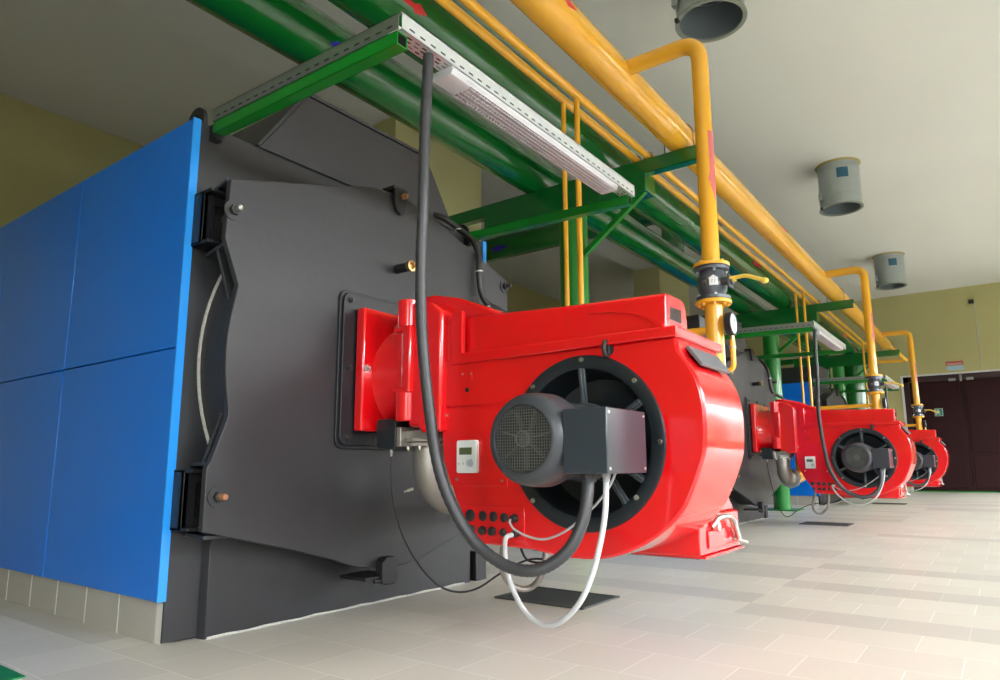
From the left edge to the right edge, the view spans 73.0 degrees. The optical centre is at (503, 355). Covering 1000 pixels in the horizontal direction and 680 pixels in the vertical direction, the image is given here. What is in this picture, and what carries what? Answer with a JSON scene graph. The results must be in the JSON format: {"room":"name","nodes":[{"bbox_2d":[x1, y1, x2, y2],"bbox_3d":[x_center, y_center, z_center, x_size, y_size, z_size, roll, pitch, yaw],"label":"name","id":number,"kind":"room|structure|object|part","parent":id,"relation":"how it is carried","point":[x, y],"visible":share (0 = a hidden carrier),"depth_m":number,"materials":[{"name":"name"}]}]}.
{"room":"mechanical room","nodes":[
{"label":"mechanical room","id":0,"kind":"room"},
{"bbox_2d":[0,93,560,311],"bbox_3d":[-3.328,0.107,14.406,0.200,6.040,29.400,-7,-12,36],"label":"wall","id":1,"kind":"structure","parent":0,"point":[44,153],"depth_m":10.03,"materials":[{"name":"beige paint"}]},
{"bbox_2d":[372,117,480,240],"bbox_3d":[-1.215,-0.606,10.164,0.700,6.040,1.970,-7,-12,36],"label":"pilaster","id":2,"kind":"object","parent":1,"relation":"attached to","point":[457,179],"visible":0.07,"depth_m":10.47,"materials":[{"name":"beige paint"}]},
{"bbox_2d":[633,267,689,315],"bbox_3d":[4.192,0.579,17.425,0.700,6.040,1.970,-7,-12,36],"label":"pilaster","id":3,"kind":"object","parent":1,"relation":"attached to","point":[648,281],"visible":0.07,"depth_m":17.13,"materials":[{"name":"beige paint"}]},
{"bbox_2d":[0,0,999,315],"bbox_3d":[2.663,-3.717,10.569,15.100,0.200,29.400,-7,-12,36],"label":"ceiling","id":4,"kind":"structure","parent":0,"point":[909,90],"depth_m":9.79,"materials":[{"name":"paint"}]},
{"bbox_2d":[671,0,746,42],"bbox_3d":[2.116,-3.793,6.965,0.740,0.831,0.740,-7,-12,36],"label":"duct","id":5,"kind":"object","parent":4,"relation":"attached to","point":[706,21],"visible":0.97,"depth_m":7.16,"materials":[{"name":"grey metal"}]},
{"bbox_2d":[815,157,863,216],"bbox_3d":[5.970,-2.970,12.009,0.740,0.831,0.740,-7,-12,36],"label":"duct","id":6,"kind":"object","parent":4,"relation":"attached to","point":[839,184],"visible":1,"depth_m":11.77,"materials":[{"name":"grey metal"}]},
{"bbox_2d":[872,251,906,289],"bbox_3d":[9.819,-2.126,17.178,0.740,0.831,0.740,-7,-12,36],"label":"duct","id":7,"kind":"object","parent":4,"relation":"attached to","point":[889,267],"visible":1,"depth_m":16.94,"materials":[{"name":"grey metal"}]},
{"bbox_2d":[0,491,999,679],"bbox_3d":[2.688,2.438,9.546,15.100,0.200,29.400,-7,-12,36],"label":"floor","id":8,"kind":"structure","parent":0,"point":[910,591],"depth_m":3.27,"materials":[{"name":"tile"}]},
{"bbox_2d":[0,665,24,679],"bbox_3d":[-2.331,1.183,2.507,0.980,0.005,0.635,-7,-12,36],"label":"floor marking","id":9,"kind":"object","parent":8,"relation":"on","point":[6,673],"visible":1,"depth_m":2.49,"materials":[{"name":"green paint"}]},
{"bbox_2d":[0,95,511,643],"bbox_3d":[-1.810,0.108,4.744,3.424,2.864,2.304,-7,-12,36],"label":"boiler","id":10,"kind":"object","parent":8,"relation":"on","point":[178,322],"visible":0.76,"depth_m":3.42,"materials":[{"name":"blue"}]},
{"bbox_3d":[-3.615,-0.328,4.735,0.614,1.122,0.035,-7,-12,36],"label":"panel","id":11,"kind":"part","parent":10,"relation":"part of","materials":[{"name":"blue metal"}]},
{"bbox_3d":[-2.904,0.692,4.039,1.127,1.112,0.035,-7,-12,36],"label":"panel","id":12,"kind":"part","parent":10,"relation":"part of","materials":[{"name":"blue metal"}]},
{"bbox_3d":[-2.908,-0.415,4.223,1.127,1.122,0.035,-7,-12,36],"label":"panel","id":13,"kind":"part","parent":10,"relation":"part of","materials":[{"name":"blue metal"}]},
{"bbox_2d":[0,568,170,644],"bbox_3d":[-2.732,1.321,3.870,3.126,0.185,0.057,-7,-12,36],"label":"plinth","id":14,"kind":"structure","parent":10,"relation":"attached to","point":[141,619],"depth_m":3.35,"materials":[{"name":"tile"}]},
{"bbox_3d":[-1.963,0.575,3.357,1.197,1.112,0.035,-7,-12,36],"label":"panel","id":15,"kind":"part","parent":10,"relation":"part of","materials":[{"name":"blue metal"}]},
{"bbox_3d":[-1.967,-0.533,3.541,1.197,1.122,0.035,-7,-12,36],"label":"panel","id":16,"kind":"part","parent":10,"relation":"part of","materials":[{"name":"blue metal"}]},
{"bbox_3d":[-1.479,-0.043,3.098,0.008,2.243,0.039,-7,-12,36],"label":"corner trim","id":17,"kind":"part","parent":10,"relation":"part of","materials":[{"name":"blue metal"}]},
{"bbox_2d":[213,13,400,121],"bbox_3d":[-0.891,-1.219,2.962,1.270,0.095,0.061,-7,-12,36],"label":"tray","id":18,"kind":"object","parent":10,"relation":"on","point":[314,67],"depth_m":2.89,"materials":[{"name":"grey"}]},
{"bbox_3d":[-0.816,0.195,3.990,0.012,2.410,2.230,-7,-12,36],"label":"plate","id":19,"kind":"part","parent":10,"relation":"part of","materials":[{"name":"grey metal"}]},
{"bbox_3d":[-0.620,0.102,3.834,0.035,2.116,2.200,-7,-12,36],"label":"door","id":20,"kind":"part","parent":10,"relation":"part of","materials":[{"name":"grey metal"}]},
{"bbox_3d":[-0.587,0.112,3.808,0.013,0.800,0.830,-7,-12,36],"label":"gasket plate","id":21,"kind":"part","parent":10,"relation":"part of","materials":[{"name":"metal"}]},
{"bbox_3d":[-0.600,0.115,3.817,0.015,0.833,0.860,-7,-12,36],"label":"mounting plate","id":22,"kind":"part","parent":10,"relation":"part of","materials":[{"name":"metal"}]},
{"bbox_2d":[209,11,634,245],"bbox_3d":[-0.329,-1.061,3.755,1.341,0.151,2.029,-7,-12,36],"label":"bracket","id":23,"kind":"object","parent":10,"relation":"attached to","point":[371,47],"visible":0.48,"depth_m":2.98,"materials":[{"name":"green metal"}]},
{"bbox_2d":[432,65,617,193],"bbox_3d":[0.187,-1.077,3.413,0.116,0.041,1.490,-7,-12,36],"label":"ceiling lamp","id":24,"kind":"object","parent":23,"relation":"attached to","point":[452,80],"visible":0.98,"depth_m":3.23,"materials":[{"name":"grey plastic"}]},
{"bbox_2d":[390,456,541,592],"bbox_3d":[-0.094,0.916,3.631,0.925,0.740,0.547,-1,-9,6],"label":"cable","id":25,"kind":"object","parent":10,"relation":"hanging from","point":[391,481],"visible":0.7,"depth_m":3.48,"materials":[{"name":"grey rubber"}]},
{"bbox_3d":[-0.138,0.251,4.900,0.008,2.243,0.039,-7,-12,36],"label":"corner trim","id":26,"kind":"part","parent":10,"relation":"part of","materials":[{"name":"blue metal"}]},
{"bbox_2d":[415,52,593,577],"bbox_3d":[-0.013,-0.224,2.525,0.665,2.011,0.103,-2,-10,12],"label":"hose","id":27,"kind":"object","parent":10,"relation":"hanging from","point":[550,564],"visible":0.99,"depth_m":2.52,"materials":[{"name":"grey rubber"}]},
{"bbox_2d":[389,11,634,196],"bbox_3d":[0.184,-1.140,3.392,0.076,0.075,2.018,-7,-12,36],"label":"cable tray","id":28,"kind":"object","parent":10,"relation":"on","point":[420,40],"depth_m":2.97,"materials":[{"name":"grey metal"}]},
{"bbox_2d":[499,546,548,591],"bbox_3d":[0.096,1.054,3.438,0.264,0.306,0.135,4,-10,-22],"label":"gas hose","id":29,"kind":"object","parent":10,"relation":"hanging from","point":[538,580],"visible":0.51,"depth_m":3.44,"materials":[{"name":"metal"}]},
{"bbox_2d":[520,548,541,562],"bbox_3d":[0.230,0.982,3.428,0.327,0.158,0.096,-3,-10,18],"label":"cable","id":30,"kind":"object","parent":10,"relation":"attached to","point":[521,549],"visible":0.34,"depth_m":3.46,"materials":[{"name":"grey rubber"}]},
{"bbox_2d":[354,293,748,559],"bbox_3d":[0.360,0.320,3.403,1.687,1.291,1.879,7,-12,-37],"label":"gas burner","id":31,"kind":"object","parent":10,"relation":"attached to","point":[530,405],"visible":0.96,"depth_m":2.87,"materials":[{"name":"red metal"}]},
{"bbox_3d":[-0.154,0.495,3.110,0.035,0.035,0.014,-7,-12,36],"label":"knob","id":32,"kind":"part","parent":31,"relation":"part of","materials":[{"name":"grey plastic"}]},
{"bbox_3d":[-0.139,0.422,3.150,0.397,0.364,0.009,-7,-12,36],"label":"access panel","id":33,"kind":"part","parent":31,"relation":"part of","materials":[{"name":"red metal"}]},
{"bbox_3d":[-0.102,0.119,3.171,0.478,0.223,0.026,-7,-12,36],"label":"panel","id":34,"kind":"part","parent":31,"relation":"part of","materials":[{"name":"red metal"}]},
{"bbox_3d":[-0.055,0.747,3.035,0.369,0.147,0.008,-7,-12,36],"label":"gland plate","id":35,"kind":"part","parent":31,"relation":"part of","materials":[{"name":"red metal"}]},
{"bbox_2d":[496,405,550,472],"bbox_3d":[0.070,0.303,2.458,0.244,0.244,0.005,-7,-12,36],"label":"fan grille","id":36,"kind":"object","parent":31,"relation":"attached to","point":[525,439],"depth_m":2.46,"materials":[{"name":"silver metal"}]},
{"bbox_3d":[0.206,0.333,2.640,0.353,0.353,0.470,-7,-12,36],"label":"motor","id":37,"kind":"part","parent":31,"relation":"part of","materials":[{"name":"grey metal"}]},
{"bbox_2d":[466,293,686,352],"bbox_3d":[0.301,-0.133,3.087,1.030,0.205,0.237,-7,-12,36],"label":"hood","id":38,"kind":"object","parent":31,"relation":"attached to","point":[486,329],"depth_m":2.95,"materials":[{"name":"red metal"}]},
{"bbox_2d":[535,368,651,517],"bbox_3d":[0.397,0.374,2.897,0.626,0.626,0.254,-7,-12,36],"label":"fan","id":39,"kind":"object","parent":31,"relation":"in","point":[630,494],"depth_m":2.88,"materials":[{"name":"grey metal"}]},
{"bbox_3d":[0.851,0.021,2.796,0.067,0.084,0.340,-7,-12,36],"label":"visor plate","id":40,"kind":"part","parent":31,"relation":"part of","materials":[{"name":"grey metal"}]},
{"bbox_3d":[1.025,0.848,3.166,0.008,0.077,0.370,-7,-12,36],"label":"damper plate","id":41,"kind":"part","parent":31,"relation":"part of","materials":[{"name":"red metal"}]},
{"bbox_2d":[503,482,608,627],"bbox_3d":[0.167,0.756,2.631,0.102,0.556,0.674,5,-11,-30],"label":"hose","id":42,"kind":"object","parent":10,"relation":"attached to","point":[573,610],"visible":0.96,"depth_m":2.41,"materials":[{"name":"grey"}]},
{"bbox_2d":[509,474,615,539],"bbox_3d":[0.228,0.604,2.695,0.034,0.284,0.653,7,-12,-36],"label":"cable","id":43,"kind":"object","parent":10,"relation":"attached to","point":[614,475],"visible":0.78,"depth_m":2.69,"materials":[{"name":"grey plastic"}]},
{"bbox_2d":[185,0,831,390],"bbox_3d":[1.337,0.100,8.134,0.396,3.961,24.348,-7,-12,36],"label":"pipe","id":44,"kind":"object","parent":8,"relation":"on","point":[297,30],"visible":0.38,"depth_m":5.69,"materials":[{"name":"green metal"}]},
{"bbox_2d":[481,208,683,262],"bbox_3d":[-0.351,-1.632,12.218,7.460,0.930,0.426,-7,-12,36],"label":"pipe","id":45,"kind":"object","parent":44,"relation":"attached to","point":[523,242],"visible":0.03,"depth_m":11.47,"materials":[{"name":"green metal"}]},
{"bbox_2d":[494,586,619,609],"bbox_3d":[0.314,1.409,3.944,0.590,0.010,0.430,-7,-12,36],"label":"floor grate","id":46,"kind":"object","parent":8,"relation":"on","point":[564,598],"visible":0.79,"depth_m":3.91,"materials":[{"name":"grey metal"}]},
{"bbox_2d":[449,123,696,550],"bbox_3d":[0.567,-0.088,6.659,3.160,3.852,0.600,-7,-12,36],"label":"support","id":47,"kind":"object","parent":8,"relation":"on","point":[547,200],"visible":0.3,"depth_m":6.59,"materials":[{"name":"green paint"}]},
{"bbox_2d":[434,0,866,403],"bbox_3d":[2.100,-0.512,7.322,0.066,2.396,23.800,-7,-12,36],"label":"vent pipe","id":48,"kind":"object","parent":47,"relation":"attached to","point":[450,6],"visible":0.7,"depth_m":5.28,"materials":[{"name":"metal"}]},
{"bbox_2d":[458,0,869,408],"bbox_3d":[2.196,-0.524,7.252,0.066,2.396,23.800,-7,-12,36],"label":"vent pipe","id":49,"kind":"object","parent":47,"relation":"attached to","point":[473,6],"visible":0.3,"depth_m":5.23,"materials":[{"name":"yellow metal"}]},
{"bbox_2d":[510,0,907,363],"bbox_3d":[2.065,-1.547,8.236,2.428,0.447,24.945,-7,-12,36],"label":"pipe","id":50,"kind":"object","parent":47,"relation":"attached to","point":[563,22],"visible":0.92,"depth_m":5.56,"materials":[{"name":"yellow metal"}]},
{"bbox_2d":[627,38,735,372],"bbox_3d":[0.924,-0.849,4.748,1.248,2.841,0.409,-6,-11,31],"label":"pipe","id":51,"kind":"object","parent":50,"relation":"attached to","point":[713,329],"visible":0.57,"depth_m":4.59,"materials":[{"name":"yellow metal"}]},
{"bbox_2d":[686,314,705,335],"bbox_3d":[1.279,-0.179,4.761,0.260,0.165,0.240,-7,-12,36],"label":"control box","id":52,"kind":"object","parent":51,"relation":"attached to","point":[693,321],"visible":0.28,"depth_m":4.67,"materials":[{"name":"black"}]},
{"bbox_3d":[1.241,-0.252,4.720,0.260,0.035,0.008,-7,-12,36],"label":"lid","id":53,"kind":"part","parent":52,"relation":"part of","materials":[{"name":"black plastic"}]},
{"bbox_2d":[693,263,768,301],"bbox_3d":[1.495,-0.484,4.423,0.492,0.227,0.232,-7,-12,36],"label":"valve","id":54,"kind":"object","parent":51,"relation":"on","point":[712,281],"visible":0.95,"depth_m":4.41,"materials":[{"name":"grey metal"}]},
{"bbox_3d":[1.465,-0.481,4.407,0.070,0.084,0.100,-7,-12,36],"label":"stem","id":55,"kind":"part","parent":54,"relation":"part of","materials":[{"name":"black metal"}]},
{"bbox_3d":[1.567,-0.484,4.308,0.244,0.090,0.054,-8,-12,40],"label":"lever","id":56,"kind":"part","parent":54,"relation":"part of","materials":[{"name":"orange"}]},
{"bbox_2d":[724,312,737,335],"bbox_3d":[1.478,-0.204,4.389,0.046,0.156,0.156,-8,-12,37],"label":"pressure gauge","id":57,"kind":"object","parent":51,"relation":"attached to","point":[730,319],"visible":1,"depth_m":4.35,"materials":[{"name":"black"}]},
{"bbox_2d":[814,266,885,409],"bbox_3d":[5.034,0.052,10.268,1.248,2.841,0.409,-6,-11,31],"label":"pipe","id":58,"kind":"object","parent":50,"relation":"attached to","point":[864,278],"visible":0.5,"depth_m":10.14,"materials":[{"name":"yellow metal"}]},
{"bbox_2d":[865,376,903,392],"bbox_3d":[5.605,0.417,9.942,0.492,0.227,0.232,-7,-12,36],"label":"valve","id":59,"kind":"object","parent":58,"relation":"on","point":[874,383],"visible":0.97,"depth_m":9.94,"materials":[{"name":"grey metal"}]},
{"bbox_3d":[5.676,0.418,9.828,0.244,0.090,0.054,-8,-12,40],"label":"lever","id":60,"kind":"part","parent":59,"relation":"part of","materials":[{"name":"orange"}]},
{"bbox_2d":[882,398,886,407],"bbox_3d":[5.588,0.698,9.908,0.046,0.156,0.156,-8,-12,37],"label":"pressure gauge","id":61,"kind":"object","parent":58,"relation":"attached to","point":[884,400],"visible":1,"depth_m":9.86,"materials":[{"name":"black"}]},
{"bbox_2d":[882,330,925,429],"bbox_3d":[8.652,0.846,15.127,1.248,2.841,0.409,-6,-11,31],"label":"pipe","id":62,"kind":"object","parent":50,"relation":"attached to","point":[908,334],"visible":0.53,"depth_m":14.98,"materials":[{"name":"yellow metal"}]},
{"bbox_2d":[911,405,937,415],"bbox_3d":[9.223,1.211,14.801,0.492,0.227,0.232,-7,-12,36],"label":"valve","id":63,"kind":"object","parent":62,"relation":"on","point":[917,410],"visible":0.98,"depth_m":14.79,"materials":[{"name":"grey metal"}]},
{"bbox_2d":[328,0,867,409],"bbox_3d":[2.030,-0.008,7.892,0.509,4.088,24.754,-7,-12,36],"label":"pipe","id":64,"kind":"object","parent":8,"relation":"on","point":[664,210],"visible":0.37,"depth_m":6.04,"materials":[{"name":"green metal"}]},
{"bbox_2d":[701,314,784,523],"bbox_3d":[2.270,1.003,10.223,3.424,2.864,2.304,-7,-12,36],"label":"boiler","id":65,"kind":"object","parent":8,"relation":"on","point":[754,383],"visible":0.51,"depth_m":9.20,"materials":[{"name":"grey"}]},
{"bbox_3d":[3.264,1.090,9.469,0.012,2.410,2.230,-7,-12,36],"label":"plate","id":66,"kind":"part","parent":65,"relation":"part of","materials":[{"name":"grey metal"}]},
{"bbox_3d":[3.460,0.997,9.313,0.035,2.116,2.200,-7,-12,36],"label":"door","id":67,"kind":"part","parent":65,"relation":"part of","materials":[{"name":"grey metal"}]},
{"bbox_3d":[3.493,1.006,9.287,0.013,0.800,0.830,-7,-12,36],"label":"gasket plate","id":68,"kind":"part","parent":65,"relation":"part of","materials":[{"name":"metal"}]},
{"bbox_3d":[3.480,1.010,9.296,0.015,0.833,0.860,-7,-12,36],"label":"mounting plate","id":69,"kind":"part","parent":65,"relation":"part of","materials":[{"name":"metal"}]},
{"bbox_2d":[724,321,812,334],"bbox_3d":[3.188,-0.324,8.442,1.270,0.095,0.061,-7,-12,36],"label":"bracket","id":70,"kind":"object","parent":65,"relation":"on","point":[801,326],"depth_m":8.29,"materials":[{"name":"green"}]},
{"bbox_2d":[705,320,845,358],"bbox_3d":[3.752,-0.166,9.234,1.341,0.151,2.029,-7,-12,36],"label":"bracket","id":71,"kind":"object","parent":65,"relation":"attached to","point":[801,327],"visible":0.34,"depth_m":8.44,"materials":[{"name":"metal"}]},
{"bbox_2d":[810,331,842,350],"bbox_3d":[4.267,-0.182,8.892,0.116,0.041,1.490,-7,-12,36],"label":"ceiling lamp","id":72,"kind":"object","parent":71,"relation":"attached to","point":[822,337],"visible":0.94,"depth_m":8.83,"materials":[{"name":"grey"}]},
{"bbox_2d":[767,462,840,516],"bbox_3d":[3.986,1.811,9.111,0.925,0.740,0.547,-1,-9,6],"label":"cable","id":73,"kind":"object","parent":65,"relation":"hanging from","point":[767,462],"visible":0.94,"depth_m":8.97,"materials":[{"name":"grey rubber"}]},
{"bbox_2d":[812,492,829,514],"bbox_3d":[4.176,1.949,8.917,0.264,0.306,0.135,4,-10,-22],"label":"gas hose","id":74,"kind":"object","parent":65,"relation":"hanging from","point":[815,493],"visible":0.97,"depth_m":8.91,"materials":[{"name":"rubber"}]},
{"bbox_2d":[807,320,845,349],"bbox_3d":[4.264,-0.245,8.872,0.076,0.075,2.018,-7,-12,36],"label":"cable tray","id":75,"kind":"object","parent":65,"relation":"on","point":[810,326],"depth_m":8.48,"materials":[{"name":"grey metal"}]},
{"bbox_2d":[750,399,916,498],"bbox_3d":[4.440,1.215,8.882,1.687,1.291,1.879,7,-12,-37],"label":"gas burner","id":76,"kind":"object","parent":65,"relation":"attached to","point":[859,443],"visible":0.98,"depth_m":8.50,"materials":[{"name":"red metal"}]},
{"bbox_3d":[3.941,1.317,8.629,0.397,0.364,0.009,-7,-12,36],"label":"access panel","id":77,"kind":"part","parent":76,"relation":"part of","materials":[{"name":"red metal"}]},
{"bbox_3d":[3.978,1.013,8.651,0.478,0.223,0.026,-7,-12,36],"label":"panel","id":78,"kind":"part","parent":76,"relation":"part of","materials":[{"name":"red metal"}]},
{"bbox_3d":[4.025,1.641,8.515,0.369,0.147,0.008,-7,-12,36],"label":"gland plate","id":79,"kind":"part","parent":76,"relation":"part of","materials":[{"name":"red metal"}]},
{"bbox_3d":[4.286,1.227,8.120,0.353,0.353,0.470,-7,-12,36],"label":"motor","id":80,"kind":"part","parent":76,"relation":"part of","materials":[{"name":"grey metal"}]},
{"bbox_2d":[813,329,882,498],"bbox_3d":[4.067,0.671,8.004,0.665,2.011,0.103,-2,-10,12],"label":"hose","id":81,"kind":"object","parent":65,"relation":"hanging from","point":[820,427],"visible":1,"depth_m":8.01,"materials":[{"name":"grey rubber"}]},
{"bbox_2d":[804,409,896,423],"bbox_3d":[4.381,0.762,8.567,1.030,0.205,0.237,-7,-12,36],"label":"hood","id":82,"kind":"object","parent":65,"relation":"attached to","point":[810,415],"depth_m":8.45,"materials":[{"name":"red metal"}]},
{"bbox_2d":[833,476,878,490],"bbox_3d":[4.308,1.498,8.175,0.034,0.284,0.653,7,-12,-36],"label":"cable","id":83,"kind":"object","parent":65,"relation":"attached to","point":[878,476],"visible":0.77,"depth_m":8.16,"materials":[{"name":"grey plastic"}]},
{"bbox_2d":[846,447,867,467],"bbox_3d":[4.150,1.198,7.938,0.244,0.244,0.005,-7,-12,36],"label":"fan grille","id":84,"kind":"object","parent":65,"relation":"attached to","point":[856,458],"depth_m":7.94,"materials":[{"name":"silver metal"}]},
{"bbox_2d":[831,471,884,504],"bbox_3d":[4.247,1.585,8.121,0.102,0.417,0.674,5,-11,-30],"label":"hose","id":85,"kind":"object","parent":65,"relation":"attached to","point":[877,495],"visible":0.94,"depth_m":7.98,"materials":[{"name":"grey"}]},
{"bbox_2d":[836,432,889,482],"bbox_3d":[4.477,1.269,8.377,0.626,0.626,0.254,-7,-12,36],"label":"fan","id":86,"kind":"object","parent":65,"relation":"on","point":[874,440],"depth_m":8.41,"materials":[{"name":"grey metal"}]},
{"bbox_2d":[736,288,853,510],"bbox_3d":[4.760,0.831,12.289,3.160,3.852,0.600,-7,-12,36],"label":"support","id":87,"kind":"object","parent":8,"relation":"on","point":[784,315],"visible":0.47,"depth_m":12.13,"materials":[{"name":"green paint"}]},
{"bbox_3d":[4.904,2.705,11.876,0.600,0.019,0.600,-7,-12,36],"label":"plate","id":88,"kind":"part","parent":87,"relation":"part of","materials":[{"name":"green paint"}]},
{"bbox_2d":[772,364,850,504],"bbox_3d":[5.829,1.784,15.003,3.424,2.864,2.304,-7,-12,36],"label":"boiler","id":89,"kind":"object","parent":8,"relation":"on","point":[791,380],"visible":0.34,"depth_m":13.78,"materials":[{"name":"blue"}]},
{"bbox_2d":[766,495,818,505],"bbox_3d":[4.907,2.996,14.129,3.126,0.185,0.057,-7,-12,36],"label":"trim","id":90,"kind":"structure","parent":89,"relation":"attached to","point":[795,500],"depth_m":13.39,"materials":[{"name":"tile"}]},
{"bbox_3d":[5.676,2.251,13.616,1.197,1.112,0.035,-7,-12,36],"label":"panel","id":91,"kind":"part","parent":89,"relation":"part of","materials":[{"name":"metal"}]},
{"bbox_3d":[5.672,1.143,13.801,1.197,1.122,0.035,-7,-12,36],"label":"panel","id":92,"kind":"part","parent":89,"relation":"part of","materials":[{"name":"blue metal"}]},
{"bbox_3d":[6.822,1.871,14.249,0.012,2.410,2.230,-7,-12,36],"label":"plate","id":93,"kind":"part","parent":89,"relation":"part of","materials":[{"name":"metal"}]},
{"bbox_3d":[7.019,1.778,14.093,0.035,2.116,2.200,-7,-12,36],"label":"door","id":94,"kind":"part","parent":89,"relation":"part of","materials":[{"name":"grey metal"}]},
{"bbox_2d":[812,375,898,392],"bbox_3d":[7.312,0.614,14.012,1.345,0.151,2.029,-7,-12,36],"label":"bracket","id":95,"kind":"object","parent":89,"relation":"attached to","point":[891,385],"depth_m":13.37,"materials":[{"name":"green metal"}]},
{"bbox_2d":[813,375,884,381],"bbox_3d":[6.747,0.457,13.221,1.270,0.095,0.061,-7,-12,36],"label":"tray","id":96,"kind":"object","parent":95,"relation":"on","point":[859,378],"depth_m":13.21,"materials":[{"name":"metal"}]},
{"bbox_3d":[7.310,0.614,14.014,1.341,0.151,2.029,-7,-12,36],"label":"cable tray bracket","id":97,"kind":"part","parent":95,"relation":"part of","materials":[{"name":"metal"}]},
{"bbox_2d":[884,375,898,387],"bbox_3d":[7.823,0.535,13.652,0.076,0.075,2.018,-7,-12,36],"label":"cable tray","id":98,"kind":"object","parent":95,"relation":"on","point":[887,378],"depth_m":13.14,"materials":[{"name":"metal"}]},
{"bbox_2d":[885,380,929,485],"bbox_3d":[7.625,1.451,12.784,0.665,2.011,0.103,-2,-10,12],"label":"hose","id":99,"kind":"object","parent":95,"relation":"hanging from","point":[886,394],"visible":0.44,"depth_m":12.60,"materials":[{"name":"grey"}]},
{"bbox_2d":[907,469,930,490],"bbox_3d":[7.806,2.366,12.901,0.102,0.417,0.674,5,-11,-30],"label":"hose","id":100,"kind":"object","parent":89,"relation":"attached to","point":[930,469],"visible":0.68,"depth_m":12.70,"materials":[{"name":"grey"}]},
{"bbox_2d":[908,430,936,437],"bbox_3d":[7.940,1.543,13.347,1.030,0.205,0.237,-7,-12,36],"label":"hood","id":101,"kind":"object","parent":89,"relation":"attached to","point":[914,433],"depth_m":13.07,"materials":[{"name":"red metal"}]},
{"bbox_2d":[912,445,932,476],"bbox_3d":[8.036,2.050,13.157,0.626,0.626,0.254,-7,-12,36],"label":"fan","id":102,"kind":"object","parent":89,"relation":"on","point":[922,449],"depth_m":13.10,"materials":[{"name":"grey metal"}]},
{"bbox_2d":[905,430,948,486],"bbox_3d":[7.999,1.995,13.662,1.687,1.291,1.879,7,-12,-37],"label":"gas burner","id":103,"kind":"object","parent":89,"relation":"attached to","point":[931,452],"visible":0.29,"depth_m":12.94,"materials":[{"name":"red metal"}]},
{"bbox_3d":[7.845,2.008,12.900,0.353,0.353,0.470,-7,-12,36],"label":"motor","id":104,"kind":"part","parent":103,"relation":"part of","materials":[{"name":"grey metal"}]},
{"bbox_2d":[799,521,853,525],"bbox_3d":[4.259,2.219,8.909,0.590,0.010,0.430,-7,-12,36],"label":"floor grate","id":105,"kind":"object","parent":8,"relation":"on","point":[806,522],"visible":1,"depth_m":8.91,"materials":[{"name":"grey metal"}]},
{"bbox_2d":[780,340,899,401],"bbox_3d":[8.491,1.649,17.299,3.160,3.852,0.600,-7,-12,36],"label":"support","id":106,"kind":"object","parent":8,"relation":"on","point":[837,363],"visible":0.36,"depth_m":17.28,"materials":[{"name":"green paint"}]},
{"bbox_2d":[871,502,907,504],"bbox_3d":[7.818,2.999,13.688,0.590,0.010,0.430,-7,-12,36],"label":"floor grate","id":107,"kind":"object","parent":8,"relation":"on","point":[875,502],"visible":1,"depth_m":13.65,"materials":[{"name":"grey metal"}]},
{"bbox_2d":[745,282,999,490],"bbox_3d":[11.321,1.256,21.669,14.700,6.040,0.200,-7,-12,36],"label":"wall","id":108,"kind":"structure","parent":0,"point":[942,324],"depth_m":20.54,"materials":[{"name":"yellow paint"}]},
{"bbox_2d":[114,0,737,314],"bbox_3d":[0.086,-3.130,12.393,0.700,0.340,29.000,-7,-12,36],"label":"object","id":109,"kind":"structure","parent":108,"relation":"attached to","point":[182,17],"depth_m":8.23,"materials":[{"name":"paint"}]},
{"bbox_2d":[900,369,999,491],"bbox_3d":[13.683,2.212,19.729,3.340,3.500,0.200,-7,-12,36],"label":"door","id":110,"kind":"structure","parent":108,"relation":"in","point":[969,425],"depth_m":19.82,"materials":[{"name":"red"}]},
{"bbox_2d":[934,408,942,415],"bbox_3d":[13.029,1.700,20.233,0.211,0.223,0.035,-7,-12,36],"label":"exit sign","id":111,"kind":"object","parent":110,"relation":"attached to","point":[940,410],"visible":0.91,"depth_m":20.22,"materials":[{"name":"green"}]},
{"bbox_2d":[945,361,963,369],"bbox_3d":[13.431,0.301,20.120,0.440,0.260,0.014,-7,-12,36],"label":"notice sign","id":112,"kind":"object","parent":108,"relation":"attached to","point":[960,363],"visible":1,"depth_m":20.11,"materials":[{"name":"red"}]},
{"bbox_2d":[914,491,999,492],"bbox_3d":[14.768,3.772,18.560,6.020,0.030,0.050,-7,-12,36],"label":"trim","id":113,"kind":"structure","parent":108,"relation":"attached to","point":[914,491],"depth_m":19.61,"materials":[{"name":"green paint"}]},
{"bbox_2d":[968,299,982,369],"bbox_3d":[13.888,-0.611,19.887,0.152,2.120,0.080,-7,-12,36],"label":"detector","id":114,"kind":"object","parent":108,"relation":"attached to","point":[971,301],"visible":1,"depth_m":19.93,"materials":[{"name":"grey"}]}
]}

